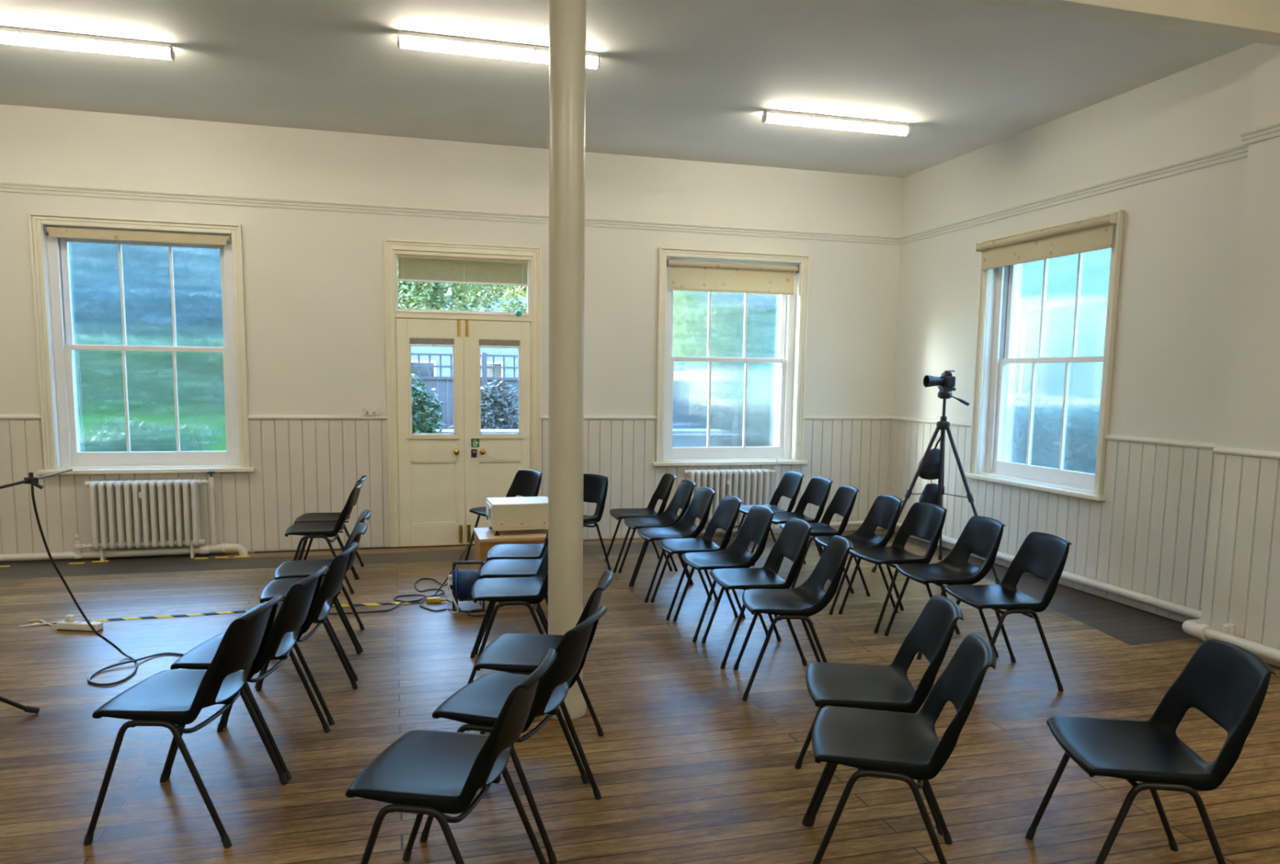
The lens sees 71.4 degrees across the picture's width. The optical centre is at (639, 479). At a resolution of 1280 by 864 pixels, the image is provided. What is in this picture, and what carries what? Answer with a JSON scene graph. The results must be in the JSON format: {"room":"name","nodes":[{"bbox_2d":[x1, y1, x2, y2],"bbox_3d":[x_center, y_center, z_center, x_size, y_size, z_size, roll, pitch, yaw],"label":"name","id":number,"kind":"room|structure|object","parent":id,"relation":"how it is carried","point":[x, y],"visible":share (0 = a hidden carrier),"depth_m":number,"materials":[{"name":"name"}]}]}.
{"room":"community hall","nodes":[
{"label":"community hall","id":0,"kind":"room"},
{"bbox_2d":[0,103,903,557],"bbox_3d":[-2.799,-1.183,8.066,11.915,3.740,0.300,-1,7,-15],"label":"wall","id":1,"kind":"structure","parent":0,"point":[314,302],"depth_m":7.97,"materials":[{"name":"paint"}]},
{"bbox_2d":[27,212,255,475],"bbox_3d":[-4.208,-1.127,7.623,1.660,2.117,0.355,-1,7,-15],"label":"window","id":2,"kind":"structure","parent":1,"relation":"in","point":[141,352],"depth_m":7.63,"materials":[{"name":"clear glass"}]},
{"bbox_2d":[44,225,231,245],"bbox_3d":[-4.179,-2.040,7.458,1.390,0.089,0.062,-1,7,-15],"label":"roller blind","id":3,"kind":"object","parent":2,"relation":"attached to","point":[56,232],"visible":1,"depth_m":7.43,"materials":[{"name":"beige fabric"}]},
{"bbox_2d":[362,406,377,415],"bbox_3d":[-2.435,-0.624,8.053,0.132,0.080,0.046,-1,7,-15],"label":"wall socket","id":4,"kind":"object","parent":1,"relation":"attached to","point":[367,411],"visible":1,"depth_m":8.03,"materials":[{"name":"plastic"}]},
{"bbox_2d":[397,543,468,546],"bbox_3d":[-1.666,0.609,8.526,1.400,0.026,0.230,-1,7,-15],"label":"trim","id":5,"kind":"structure","parent":1,"relation":"attached to","point":[458,544],"depth_m":8.37,"materials":[{"name":"brown wood"}]},
{"bbox_2d":[0,419,891,554],"bbox_3d":[-2.773,0.034,8.053,11.315,1.183,0.018,-1,7,-15],"label":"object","id":6,"kind":"structure","parent":1,"relation":"attached to","point":[302,466],"depth_m":8.02,"materials":[{"name":"beige paint"}]},
{"bbox_2d":[0,413,892,419],"bbox_3d":[-2.762,-0.561,7.975,11.315,0.042,0.036,-1,7,-15],"label":"trim","id":7,"kind":"structure","parent":1,"relation":"attached to","point":[2,416],"depth_m":8.04,"materials":[{"name":"paint"}]},
{"bbox_2d":[0,181,899,244],"bbox_3d":[-2.737,-2.389,7.764,11.315,0.077,0.036,-1,7,-15],"label":"trim","id":8,"kind":"structure","parent":1,"relation":"attached to","point":[15,187],"depth_m":7.93,"materials":[{"name":"paint"}]},
{"bbox_2d":[383,238,541,546],"bbox_3d":[-1.637,-0.777,8.329,1.404,2.785,0.226,-1,7,-15],"label":"door","id":9,"kind":"structure","parent":1,"relation":"in","point":[435,481],"depth_m":8.29,"materials":[{"name":"white wood"}]},
{"bbox_2d":[409,337,453,346],"bbox_3d":[-1.902,-1.258,8.150,0.398,0.075,0.030,-1,7,-15],"label":"door blind","id":10,"kind":"object","parent":9,"relation":"attached to","point":[424,341],"visible":1,"depth_m":8.14,"materials":[{"name":"beige fabric"}]},
{"bbox_2d":[471,448,476,457],"bbox_3d":[-1.556,-0.251,8.357,0.054,0.076,0.014,-1,7,-15],"label":"lock plate","id":11,"kind":"object","parent":9,"relation":"attached to","point":[473,451],"visible":1,"depth_m":8.36,"materials":[{"name":"silver metal"}]},
{"bbox_2d":[471,438,479,447],"bbox_3d":[-1.545,-0.348,8.354,0.076,0.080,0.004,-1,7,-15],"label":"exit sign","id":12,"kind":"object","parent":9,"relation":"attached to","point":[474,442],"visible":1,"depth_m":8.35,"materials":[{"name":"green plastic"}]},
{"bbox_2d":[479,339,519,348],"bbox_3d":[-1.309,-1.269,8.313,0.380,0.075,0.030,-1,7,-15],"label":"door blind","id":13,"kind":"object","parent":9,"relation":"attached to","point":[498,343],"visible":1,"depth_m":8.31,"materials":[{"name":"beige fabric"}]},
{"bbox_2d":[515,310,521,316],"bbox_3d":[-1.130,-1.552,8.303,0.060,0.060,0.062,-1,7,-15],"label":"fanlight catch","id":14,"kind":"object","parent":9,"relation":"attached to","point":[517,313],"visible":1,"depth_m":8.28,"materials":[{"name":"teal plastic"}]},
{"bbox_2d":[397,253,528,285],"bbox_3d":[-1.613,-1.919,8.166,1.170,0.232,0.030,-1,7,-15],"label":"blind","id":15,"kind":"object","parent":1,"relation":"attached to","point":[424,270],"visible":1,"depth_m":8.16,"materials":[{"name":"beige fabric"}]},
{"bbox_2d":[651,246,809,466],"bbox_3d":[0.902,-1.219,9.026,1.660,2.117,0.355,-1,7,-15],"label":"window","id":16,"kind":"structure","parent":1,"relation":"in","point":[731,372],"depth_m":9.06,"materials":[{"name":"clear glass"}]},
{"bbox_2d":[666,258,799,294],"bbox_3d":[0.932,-2.012,8.864,1.390,0.289,0.060,-1,7,-15],"label":"roller blind","id":17,"kind":"object","parent":16,"relation":"attached to","point":[684,275],"visible":1,"depth_m":8.87,"materials":[{"name":"beige fabric"}]},
{"bbox_2d":[0,0,1254,177],"bbox_3d":[-1.136,-2.433,1.928,11.915,0.200,12.650,-1,7,-15],"label":"ceiling","id":18,"kind":"structure","parent":0,"point":[693,80],"depth_m":6.09,"materials":[{"name":"paint"}]},
{"bbox_2d":[0,25,174,60],"bbox_3d":[-3.611,-2.740,5.566,1.262,0.094,0.078,-1,7,-15],"label":"ceiling light","id":19,"kind":"object","parent":18,"relation":"attached to","point":[8,35],"visible":1,"depth_m":5.58,"materials":[{"name":"plastic"}]},
{"bbox_2d":[397,30,599,69],"bbox_3d":[-0.878,-2.709,5.626,1.262,0.094,0.078,-1,7,-15],"label":"ceiling light","id":20,"kind":"object","parent":18,"relation":"attached to","point":[408,39],"visible":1,"depth_m":5.56,"materials":[{"name":"plastic"}]},
{"bbox_2d":[761,108,909,136],"bbox_3d":[1.574,-2.848,7.113,1.262,0.094,0.078,-1,7,-15],"label":"ceiling light","id":21,"kind":"object","parent":18,"relation":"attached to","point":[772,116],"visible":1,"depth_m":7.08,"materials":[{"name":"plastic"}]},
{"bbox_2d":[0,528,1279,863],"bbox_3d":[-1.188,1.381,2.369,11.315,0.120,12.050,-1,7,-15],"label":"floor","id":22,"kind":"structure","parent":0,"point":[685,769],"depth_m":4.04,"materials":[{"name":"brown wood"}]},
{"bbox_2d":[0,468,72,713],"bbox_3d":[-3.028,0.552,4.049,0.736,1.092,1.083,6,9,40],"label":"microphone stand","id":23,"kind":"object","parent":22,"relation":"on","point":[33,480],"visible":1,"depth_m":4.29,"materials":[{"name":"black metal"}]},
{"bbox_2d":[31,484,184,685],"bbox_3d":[-2.728,0.503,4.703,0.473,1.045,0.620,2,7,12],"label":"microphone cable","id":24,"kind":"object","parent":23,"relation":"hanging from","point":[133,660],"visible":0.94,"depth_m":4.66,"materials":[{"name":"black rubber"}]},
{"bbox_2d":[18,619,65,626],"bbox_3d":[-3.694,0.873,5.583,0.325,0.078,0.128,1,7,4],"label":"lead","id":25,"kind":"object","parent":22,"relation":"on","point":[53,622],"visible":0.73,"depth_m":5.58,"materials":[{"name":"white plastic"}]},
{"bbox_2d":[27,619,56,626],"bbox_3d":[-3.738,0.895,5.611,0.341,0.031,0.052,4,7,28],"label":"lead","id":26,"kind":"object","parent":22,"relation":"on","point":[42,620],"visible":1,"depth_m":5.63,"materials":[{"name":"white plastic"}]},
{"bbox_2d":[68,562,84,564],"bbox_3d":[-4.671,0.690,7.391,0.110,0.003,0.048,-1,7,-17],"label":"scrap","id":27,"kind":"object","parent":22,"relation":"on","point":[69,562],"visible":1,"depth_m":7.39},
{"bbox_2d":[56,614,102,631],"bbox_3d":[-3.460,0.883,5.503,0.270,0.088,0.060,2,7,7],"label":"power strip","id":28,"kind":"object","parent":22,"relation":"on","point":[69,624],"visible":0.98,"depth_m":5.48,"materials":[{"name":"white plastic"}]},
{"bbox_2d":[91,560,108,562],"bbox_3d":[-4.530,0.682,7.481,0.120,0.003,0.048,-2,7,-23],"label":"scrap","id":29,"kind":"object","parent":22,"relation":"on","point":[104,560],"visible":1,"depth_m":7.47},
{"bbox_2d":[0,542,248,561],"bbox_3d":[-5.734,0.645,7.214,4.738,0.111,0.089,-1,7,-15],"label":"pipe","id":30,"kind":"object","parent":22,"relation":"on","point":[242,549],"visible":0.99,"depth_m":7.59,"materials":[{"name":"metal"}]},
{"bbox_2d":[74,470,216,560],"bbox_3d":[-4.202,0.301,7.579,1.108,0.748,0.159,-1,7,-15],"label":"radiator","id":31,"kind":"object","parent":22,"relation":"on","point":[128,513],"visible":1,"depth_m":7.54,"materials":[{"name":"metal"}]},
{"bbox_2d":[83,594,288,848],"bbox_3d":[-1.598,0.826,3.212,0.562,0.787,0.497,1,7,1],"label":"chair","id":32,"kind":"object","parent":22,"relation":"on","point":[171,700],"visible":1,"depth_m":3.08,"materials":[{"name":"black plastic"}]},
{"bbox_2d":[31,600,422,624],"bbox_3d":[-2.683,0.883,5.958,2.394,0.003,0.091,-1,7,-17],"label":"tape","id":33,"kind":"object","parent":22,"relation":"on","point":[418,602],"visible":0.71,"depth_m":5.88,"materials":[{"name":"yellow plastic"}]},
{"bbox_2d":[234,555,249,556],"bbox_3d":[-3.467,0.664,7.763,0.120,0.003,0.048,-2,7,-19],"label":"scrap","id":34,"kind":"object","parent":22,"relation":"on","point":[240,555],"visible":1,"depth_m":7.75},
{"bbox_2d":[167,565,330,780],"bbox_3d":[-1.602,0.768,3.713,0.562,0.787,0.497,1,7,-1],"label":"chair","id":35,"kind":"object","parent":22,"relation":"on","point":[295,612],"visible":0.73,"depth_m":3.59,"materials":[{"name":"black plastic"}]},
{"bbox_2d":[223,542,359,727],"bbox_3d":[-1.635,0.705,4.251,0.562,0.787,0.497,0,7,-5],"label":"chair","id":36,"kind":"object","parent":22,"relation":"on","point":[330,588],"visible":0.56,"depth_m":4.13,"materials":[{"name":"black plastic"}]},
{"bbox_2d":[254,522,368,688],"bbox_3d":[-1.748,0.641,4.792,0.562,0.787,0.497,-1,7,-15],"label":"chair","id":37,"kind":"object","parent":22,"relation":"on","point":[278,586],"visible":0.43,"depth_m":4.75,"materials":[{"name":"black plastic"}]},
{"bbox_2d":[274,509,371,652],"bbox_3d":[-1.873,0.584,5.270,0.562,0.787,0.497,-1,7,-16],"label":"chair","id":38,"kind":"object","parent":22,"relation":"on","point":[296,568],"visible":0.45,"depth_m":5.28,"materials":[{"name":"black plastic"}]},
{"bbox_2d":[284,481,363,594],"bbox_3d":[-2.351,0.419,6.642,0.562,0.787,0.497,-1,7,-13],"label":"chair","id":39,"kind":"object","parent":22,"relation":"on","point":[324,530],"visible":0.97,"depth_m":6.49,"materials":[{"name":"black plastic"}]},
{"bbox_2d":[293,475,367,579],"bbox_3d":[-2.462,0.364,7.105,0.562,0.787,0.497,-1,7,-12],"label":"chair","id":40,"kind":"object","parent":22,"relation":"on","point":[308,517],"visible":0.41,"depth_m":7.11,"materials":[{"name":"black plastic"}]},
{"bbox_2d":[253,543,474,552],"bbox_3d":[-2.206,0.621,8.227,2.520,0.011,0.040,-1,7,-15],"label":"cable","id":41,"kind":"object","parent":22,"relation":"on","point":[472,544],"visible":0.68,"depth_m":8.18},
{"bbox_2d":[328,537,474,614],"bbox_3d":[-1.597,0.669,6.365,0.262,0.364,1.394,6,8,38],"label":"power cable","id":42,"kind":"object","parent":22,"relation":"on","point":[443,583],"visible":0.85,"depth_m":6.24,"materials":[{"name":"black rubber"}]},
{"bbox_2d":[393,577,447,611],"bbox_3d":[-1.598,0.765,6.493,0.381,0.145,1.018,-1,7,-15],"label":"power cable","id":43,"kind":"object","parent":22,"relation":"on","point":[421,600],"visible":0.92,"depth_m":6.44,"materials":[{"name":"black rubber"}]},
{"bbox_2d":[426,596,445,602],"bbox_3d":[-1.438,0.845,6.286,0.135,0.034,0.044,0,7,-7],"label":"connector","id":44,"kind":"object","parent":22,"relation":"on","point":[429,599],"visible":1,"depth_m":6.27,"materials":[{"name":"yellow plastic"}]},
{"bbox_2d":[345,648,556,863],"bbox_3d":[-0.542,0.906,2.639,0.562,0.787,0.497,2,7,9],"label":"chair","id":45,"kind":"object","parent":22,"relation":"on","point":[434,773],"visible":1,"depth_m":2.52,"materials":[{"name":"black plastic"}]},
{"bbox_2d":[448,560,484,611],"bbox_3d":[-1.199,0.720,6.148,0.248,0.326,0.284,0,7,-9],"label":"cable reel","id":46,"kind":"object","parent":22,"relation":"on","point":[463,580],"visible":0.78,"depth_m":6.08,"materials":[{"name":"blue plastic"}]},
{"bbox_2d":[447,580,458,613],"bbox_3d":[-1.274,0.787,6.030,0.040,0.211,0.168,-3,8,-32],"label":"lead","id":47,"kind":"object","parent":46,"relation":"hanging from","point":[448,582],"visible":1,"depth_m":6.01,"materials":[{"name":"white plastic"}]},
{"bbox_2d":[447,608,486,616],"bbox_3d":[-1.157,0.889,6.006,0.320,0.022,0.162,1,7,2],"label":"power cable","id":48,"kind":"object","parent":22,"relation":"on","point":[475,610],"visible":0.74,"depth_m":6.03,"materials":[{"name":"black rubber"}]},
{"bbox_2d":[464,469,542,560],"bbox_3d":[-1.140,0.321,7.633,0.562,0.787,0.497,-5,9,-39],"label":"chair","id":49,"kind":"object","parent":22,"relation":"on","point":[526,482],"visible":0.44,"depth_m":7.73,"materials":[{"name":"black plastic"}]},
{"bbox_2d":[467,548,548,684],"bbox_3d":[-0.648,0.650,4.844,0.562,0.787,0.497,0,7,-9],"label":"chair","id":50,"kind":"object","parent":22,"relation":"on","point":[526,591],"visible":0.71,"depth_m":4.77,"materials":[{"name":"black plastic"}]},
{"bbox_2d":[473,527,548,572],"bbox_3d":[-0.940,0.603,6.778,0.600,0.420,0.500,-1,7,-15],"label":"table","id":51,"kind":"object","parent":22,"relation":"on","point":[485,539],"visible":0.44,"depth_m":6.57,"materials":[{"name":"brown wood"}]},
{"bbox_2d":[485,496,548,535],"bbox_3d":[-0.917,0.271,6.793,0.480,0.236,0.368,-1,7,-17],"label":"projector","id":52,"kind":"object","parent":51,"relation":"on","point":[527,513],"visible":0.83,"depth_m":6.63,"materials":[{"name":"white plastic"}]},
{"bbox_2d":[475,542,548,654],"bbox_3d":[-0.690,0.591,5.345,0.562,0.787,0.497,0,7,-3],"label":"chair","id":53,"kind":"object","parent":22,"relation":"on","point":[494,568],"visible":0.48,"depth_m":5.31,"materials":[{"name":"black plastic"}]},
{"bbox_2d":[419,605,607,863],"bbox_3d":[-0.420,0.845,3.185,0.562,0.787,0.497,3,7,15],"label":"chair","id":54,"kind":"object","parent":22,"relation":"on","point":[478,704],"visible":0.81,"depth_m":3.06,"materials":[{"name":"black plastic"}]},
{"bbox_2d":[486,530,548,604],"bbox_3d":[-0.734,0.533,5.842,0.562,0.787,0.497,0,7,-3],"label":"chair","id":55,"kind":"object","parent":22,"relation":"on","point":[503,551],"visible":0.45,"depth_m":5.83,"materials":[{"name":"black plastic"}]},
{"bbox_2d":[474,569,613,783],"bbox_3d":[-0.398,0.781,3.737,0.562,0.787,0.497,1,7,5],"label":"chair","id":56,"kind":"object","parent":22,"relation":"on","point":[512,653],"visible":0.53,"depth_m":3.66,"materials":[{"name":"black plastic"}]},
{"bbox_2d":[545,0,586,719],"bbox_3d":[-0.336,-0.627,4.073,0.210,3.500,0.210,-1,7,-15],"label":"column","id":57,"kind":"structure","parent":22,"relation":"on","point":[567,18],"depth_m":4.00,"materials":[{"name":"beige paint"}]},
{"bbox_2d":[582,473,611,570],"bbox_3d":[-0.559,0.362,7.340,0.497,0.787,0.562,6,8,38],"label":"chair","id":58,"kind":"object","parent":22,"relation":"on","point":[595,486],"visible":0.38,"depth_m":7.37,"materials":[{"name":"black plastic"}]},
{"bbox_2d":[604,473,676,572],"bbox_3d":[0.015,0.344,7.564,0.562,0.787,0.497,0,7,-11],"label":"chair","id":59,"kind":"object","parent":22,"relation":"on","point":[663,491],"visible":0.78,"depth_m":7.61,"materials":[{"name":"black plastic"}]},
{"bbox_2d":[617,480,696,586],"bbox_3d":[0.147,0.401,7.091,0.562,0.787,0.497,-1,7,-11],"label":"chair","id":60,"kind":"object","parent":22,"relation":"on","point":[682,498],"visible":0.79,"depth_m":7.17,"materials":[{"name":"black plastic"}]},
{"bbox_2d":[630,486,715,602],"bbox_3d":[0.258,0.457,6.616,0.562,0.787,0.497,-1,7,-13],"label":"chair","id":61,"kind":"object","parent":22,"relation":"on","point":[700,506],"visible":0.8,"depth_m":6.68,"materials":[{"name":"black plastic"}]},
{"bbox_2d":[650,495,743,620],"bbox_3d":[0.403,0.513,6.154,0.562,0.787,0.497,-1,7,-12],"label":"chair","id":62,"kind":"object","parent":22,"relation":"on","point":[725,517],"visible":0.82,"depth_m":6.18,"materials":[{"name":"black plastic"}]},
{"bbox_2d":[672,505,775,642],"bbox_3d":[0.548,0.570,5.674,0.562,0.787,0.497,-1,7,-12],"label":"chair","id":63,"kind":"object","parent":22,"relation":"on","point":[756,526],"visible":0.81,"depth_m":5.72,"materials":[{"name":"black plastic"}]},
{"bbox_2d":[683,457,778,527],"bbox_3d":[0.919,0.182,8.981,1.010,0.800,0.159,-1,7,-15],"label":"radiator","id":64,"kind":"object","parent":22,"relation":"on","point":[751,486],"visible":0.59,"depth_m":8.93,"materials":[{"name":"metal"}]},
{"bbox_2d":[699,520,864,533],"bbox_3d":[1.359,0.489,9.166,2.556,0.092,0.052,-1,7,-15],"label":"pipe","id":65,"kind":"object","parent":64,"relation":"attached to","point":[850,522],"visible":0.24,"depth_m":9.31,"materials":[{"name":"metal"}]},
{"bbox_2d":[701,517,813,668],"bbox_3d":[0.691,0.630,5.176,0.562,0.787,0.497,0,7,-9],"label":"chair","id":66,"kind":"object","parent":22,"relation":"on","point":[792,542],"visible":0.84,"depth_m":5.17,"materials":[{"name":"black plastic"}]},
{"bbox_2d":[734,471,804,553],"bbox_3d":[1.135,0.323,7.880,0.562,0.787,0.497,-1,7,-13],"label":"chair","id":67,"kind":"object","parent":22,"relation":"on","point":[789,486],"visible":0.5,"depth_m":7.95,"materials":[{"name":"black plastic"}]},
{"bbox_2d":[752,476,833,571],"bbox_3d":[1.290,0.376,7.443,0.562,0.787,0.497,-1,7,-13],"label":"chair","id":68,"kind":"object","parent":22,"relation":"on","point":[817,491],"visible":0.56,"depth_m":7.48,"materials":[{"name":"black plastic"}]},
{"bbox_2d":[733,535,853,701],"bbox_3d":[0.799,0.692,4.645,0.562,0.787,0.497,1,7,1],"label":"chair","id":69,"kind":"object","parent":22,"relation":"on","point":[807,599],"visible":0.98,"depth_m":4.66,"materials":[{"name":"black plastic"}]},
{"bbox_2d":[775,484,859,593],"bbox_3d":[1.374,0.441,6.892,0.562,0.787,0.497,0,7,-7],"label":"chair","id":70,"kind":"object","parent":22,"relation":"on","point":[842,502],"visible":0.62,"depth_m":6.89,"materials":[{"name":"black plastic"}]},
{"bbox_2d":[814,494,903,614],"bbox_3d":[1.540,0.507,6.337,0.562,0.787,0.497,0,7,-9],"label":"chair","id":71,"kind":"object","parent":22,"relation":"on","point":[884,513],"visible":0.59,"depth_m":6.38,"materials":[{"name":"black plastic"}]},
{"bbox_2d":[794,594,963,835],"bbox_3d":[0.897,0.840,3.384,0.562,0.787,0.497,2,7,7],"label":"chair","id":72,"kind":"object","parent":22,"relation":"on","point":[889,687],"visible":0.83,"depth_m":3.36,"materials":[{"name":"black plastic"}]},
{"bbox_2d":[838,502,947,633],"bbox_3d":[1.703,0.557,5.926,0.562,0.787,0.497,-1,7,-15],"label":"chair","id":73,"kind":"object","parent":22,"relation":"on","point":[926,521],"visible":0.87,"depth_m":5.94,"materials":[{"name":"black plastic"}]},
{"bbox_2d":[806,633,995,863],"bbox_3d":[0.823,0.897,2.882,0.562,0.787,0.497,2,7,13],"label":"chair","id":74,"kind":"object","parent":22,"relation":"on","point":[905,747],"visible":1,"depth_m":2.83,"materials":[{"name":"black plastic"}]},
{"bbox_2d":[871,386,1000,584],"bbox_3d":[2.408,0.013,7.326,0.916,1.548,1.006,-1,7,-15],"label":"camera tripod","id":75,"kind":"object","parent":22,"relation":"on","point":[944,393],"visible":0.89,"depth_m":7.33,"materials":[{"name":"black plastic"}]},
{"bbox_2d":[919,480,937,504],"bbox_3d":[2.430,0.103,7.463,0.190,0.236,0.100,-1,7,-15],"label":"pouch","id":76,"kind":"object","parent":75,"relation":"hanging from","point":[931,487],"visible":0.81,"depth_m":7.43,"materials":[{"name":"black fabric"}]},
{"bbox_2d":[917,436,943,479],"bbox_3d":[2.434,-0.212,7.421,0.230,0.423,0.146,-1,7,-15],"label":"camera bag","id":77,"kind":"object","parent":75,"relation":"hanging from","point":[930,470],"visible":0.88,"depth_m":7.39,"materials":[{"name":"black fabric"}]},
{"bbox_2d":[923,370,955,386],"bbox_3d":[2.454,-0.826,7.289,0.244,0.139,0.132,-1,7,-11],"label":"camera","id":78,"kind":"object","parent":75,"relation":"on","point":[946,380],"visible":1,"depth_m":7.26,"materials":[{"name":"black plastic"}]},
{"bbox_2d":[923,374,937,386],"bbox_3d":[2.370,-0.806,7.274,0.072,0.100,0.100,-1,7,-11],"label":"hood","id":79,"kind":"object","parent":78,"relation":"attached to","point":[928,380],"depth_m":7.25,"materials":[{"name":"black plastic"}]},
{"bbox_2d":[884,515,1005,659],"bbox_3d":[1.854,0.622,5.378,0.562,0.787,0.497,0,7,-7],"label":"chair","id":80,"kind":"object","parent":22,"relation":"on","point":[981,535],"visible":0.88,"depth_m":5.41,"materials":[{"name":"black plastic"}]},
{"bbox_2d":[944,531,1071,691],"bbox_3d":[1.971,0.688,4.822,0.562,0.787,0.497,0,7,-6],"label":"chair","id":81,"kind":"object","parent":22,"relation":"on","point":[1042,555],"visible":0.94,"depth_m":4.79,"materials":[{"name":"black plastic"}]},
{"bbox_2d":[1025,638,1275,863],"bbox_3d":[1.613,0.913,2.835,0.562,0.787,0.497,2,7,8],"label":"chair","id":82,"kind":"object","parent":22,"relation":"on","point":[1226,682],"visible":1,"depth_m":2.79,"materials":[{"name":"black plastic"}]},
{"bbox_2d":[892,42,1279,622],"bbox_3d":[4.476,-0.561,3.548,0.300,3.740,12.350,-1,7,-15],"label":"wall","id":83,"kind":"structure","parent":0,"point":[1181,233],"depth_m":6.36,"materials":[{"name":"paint"}]},
{"bbox_2d":[964,209,1124,501],"bbox_3d":[3.368,-0.991,7.341,0.355,2.117,1.660,-1,7,-15],"label":"window","id":84,"kind":"structure","parent":83,"relation":"in","point":[1046,329],"depth_m":7.41,"materials":[{"name":"clear glass"}]},
{"bbox_2d":[975,213,1117,270],"bbox_3d":[3.239,-1.896,7.203,0.105,0.234,1.560,-1,7,-15],"label":"roller blind","id":85,"kind":"object","parent":84,"relation":"attached to","point":[1095,233],"visible":1,"depth_m":7.08,"materials":[{"name":"beige fabric"}]},
{"bbox_2d":[888,419,1216,622],"bbox_3d":[3.224,0.173,7.556,0.018,1.183,4.142,-1,7,-15],"label":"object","id":86,"kind":"structure","parent":83,"relation":"attached to","point":[1149,534],"depth_m":6.54,"materials":[{"name":"beige paint"}]},
{"bbox_2d":[891,415,1279,459],"bbox_3d":[3.232,-0.365,6.987,0.286,0.042,5.150,-1,7,-15],"label":"trim","id":87,"kind":"structure","parent":83,"relation":"attached to","point":[1218,448],"depth_m":6.00,"materials":[{"name":"paint"}]},
{"bbox_2d":[895,521,1279,662],"bbox_3d":[3.344,0.808,6.427,0.346,0.132,6.350,-1,7,-15],"label":"pipe","id":88,"kind":"object","parent":83,"relation":"attached to","point":[1193,627],"visible":0.73,"depth_m":5.87,"materials":[{"name":"metal"}]},
{"bbox_2d":[899,121,1279,244],"bbox_3d":[3.257,-2.192,6.775,0.286,0.077,5.150,-1,7,-15],"label":"trim","id":89,"kind":"structure","parent":83,"relation":"attached to","point":[1273,130],"depth_m":6.45,"materials":[{"name":"paint"}]},
{"bbox_2d":[963,0,1279,45],"bbox_3d":[-1.572,-2.431,3.515,11.315,0.180,0.150,-1,7,-15],"label":"beam","id":90,"kind":"structure","parent":83,"relation":"attached to","point":[1258,21],"depth_m":4.69,"materials":[{"name":"paint"}]},
{"bbox_2d":[1200,453,1279,665],"bbox_3d":[3.774,0.469,5.064,0.248,1.183,1.026,-1,7,-15],"label":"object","id":91,"kind":"structure","parent":83,"relation":"attached to","point":[1242,586],"depth_m":5.27,"materials":[{"name":"beige paint"}]},
{"bbox_2d":[1204,57,1279,666],"bbox_3d":[3.808,-0.640,4.941,0.250,3.440,0.990,-1,7,-15],"label":"wall","id":92,"kind":"structure","parent":83,"relation":"attached to","point":[1251,420],"depth_m":5.18,"materials":[{"name":"paint"}]},
{"label":"outside","id":93,"kind":"structure","parent":0,"visible":0},
{"bbox_3d":[-8.046,-2.684,38.577,85.000,0.150,61.250,-1,7,-15],"label":"ground","id":94,"kind":"structure","parent":93,"visible":0},
{"bbox_2d":[410,371,445,435],"bbox_3d":[-2.733,-0.382,10.449,0.888,1.892,0.794,2,7,7],"label":"shrub","id":95,"kind":"object","parent":94,"relation":"on","point":[423,408],"visible":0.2,"depth_m":10.38,"materials":[{"name":"green plant"}]},
{"bbox_2d":[397,257,485,311],"bbox_3d":[-4.906,-3.548,19.378,2.981,6.074,2.469,1,7,-1],"label":"tree","id":96,"kind":"object","parent":94,"relation":"on","point":[408,292],"visible":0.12,"depth_m":19.20,"materials":[{"name":"green plant"}]},
{"bbox_2d":[411,352,518,429],"bbox_3d":[-2.534,-0.897,13.809,6.935,2.140,0.090,-1,7,-15],"label":"fence","id":97,"kind":"object","parent":94,"relation":"on","point":[440,383],"visible":0.12,"depth_m":13.67,"materials":[{"name":"grey wood"}]},
{"bbox_2d":[408,293,527,422],"bbox_3d":[-7.143,-4.637,34.025,6.600,4.800,4.600,-1,7,-15],"label":"cottage","id":98,"kind":"structure","parent":94,"relation":"on","point":[424,359],"depth_m":32.31,"materials":[{"name":"stone"}]},
{"bbox_2d":[419,261,519,311],"bbox_3d":[-4.566,-4.388,24.045,3.764,6.678,2.964,-1,7,-15],"label":"tree","id":99,"kind":"object","parent":94,"relation":"on","point":[489,306],"visible":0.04,"depth_m":23.79,"materials":[{"name":"green plant"}]},
{"bbox_2d":[435,429,518,433],"bbox_3d":[-1.459,-0.097,11.543,5.200,1.100,0.400,-1,7,-15],"label":"wall","id":100,"kind":"structure","parent":94,"relation":"on","point":[444,431],"depth_m":11.22,"materials":[{"name":"white paint"}]},
{"bbox_2d":[448,379,518,429],"bbox_3d":[-1.998,-0.642,13.456,1.805,1.740,0.515,-1,7,-15],"label":"bush","id":101,"kind":"object","parent":94,"relation":"on","point":[487,394],"visible":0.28,"depth_m":13.41,"materials":[{"name":"green plant"}]},
{"bbox_2d":[462,262,527,340],"bbox_3d":[-2.432,-3.818,20.969,3.487,6.310,2.740,-1,7,-15],"label":"tree","id":102,"kind":"object","parent":94,"relation":"on","point":[512,288],"visible":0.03,"depth_m":21.01,"materials":[{"name":"green plant"}]},
{"bbox_2d":[493,285,527,297],"bbox_3d":[11.054,-10.412,52.635,39.818,13.182,2.478,-1,7,-15],"label":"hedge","id":103,"kind":"object","parent":94,"relation":"on","point":[523,287],"visible":0.02,"depth_m":47.30,"materials":[{"name":"green plant"}]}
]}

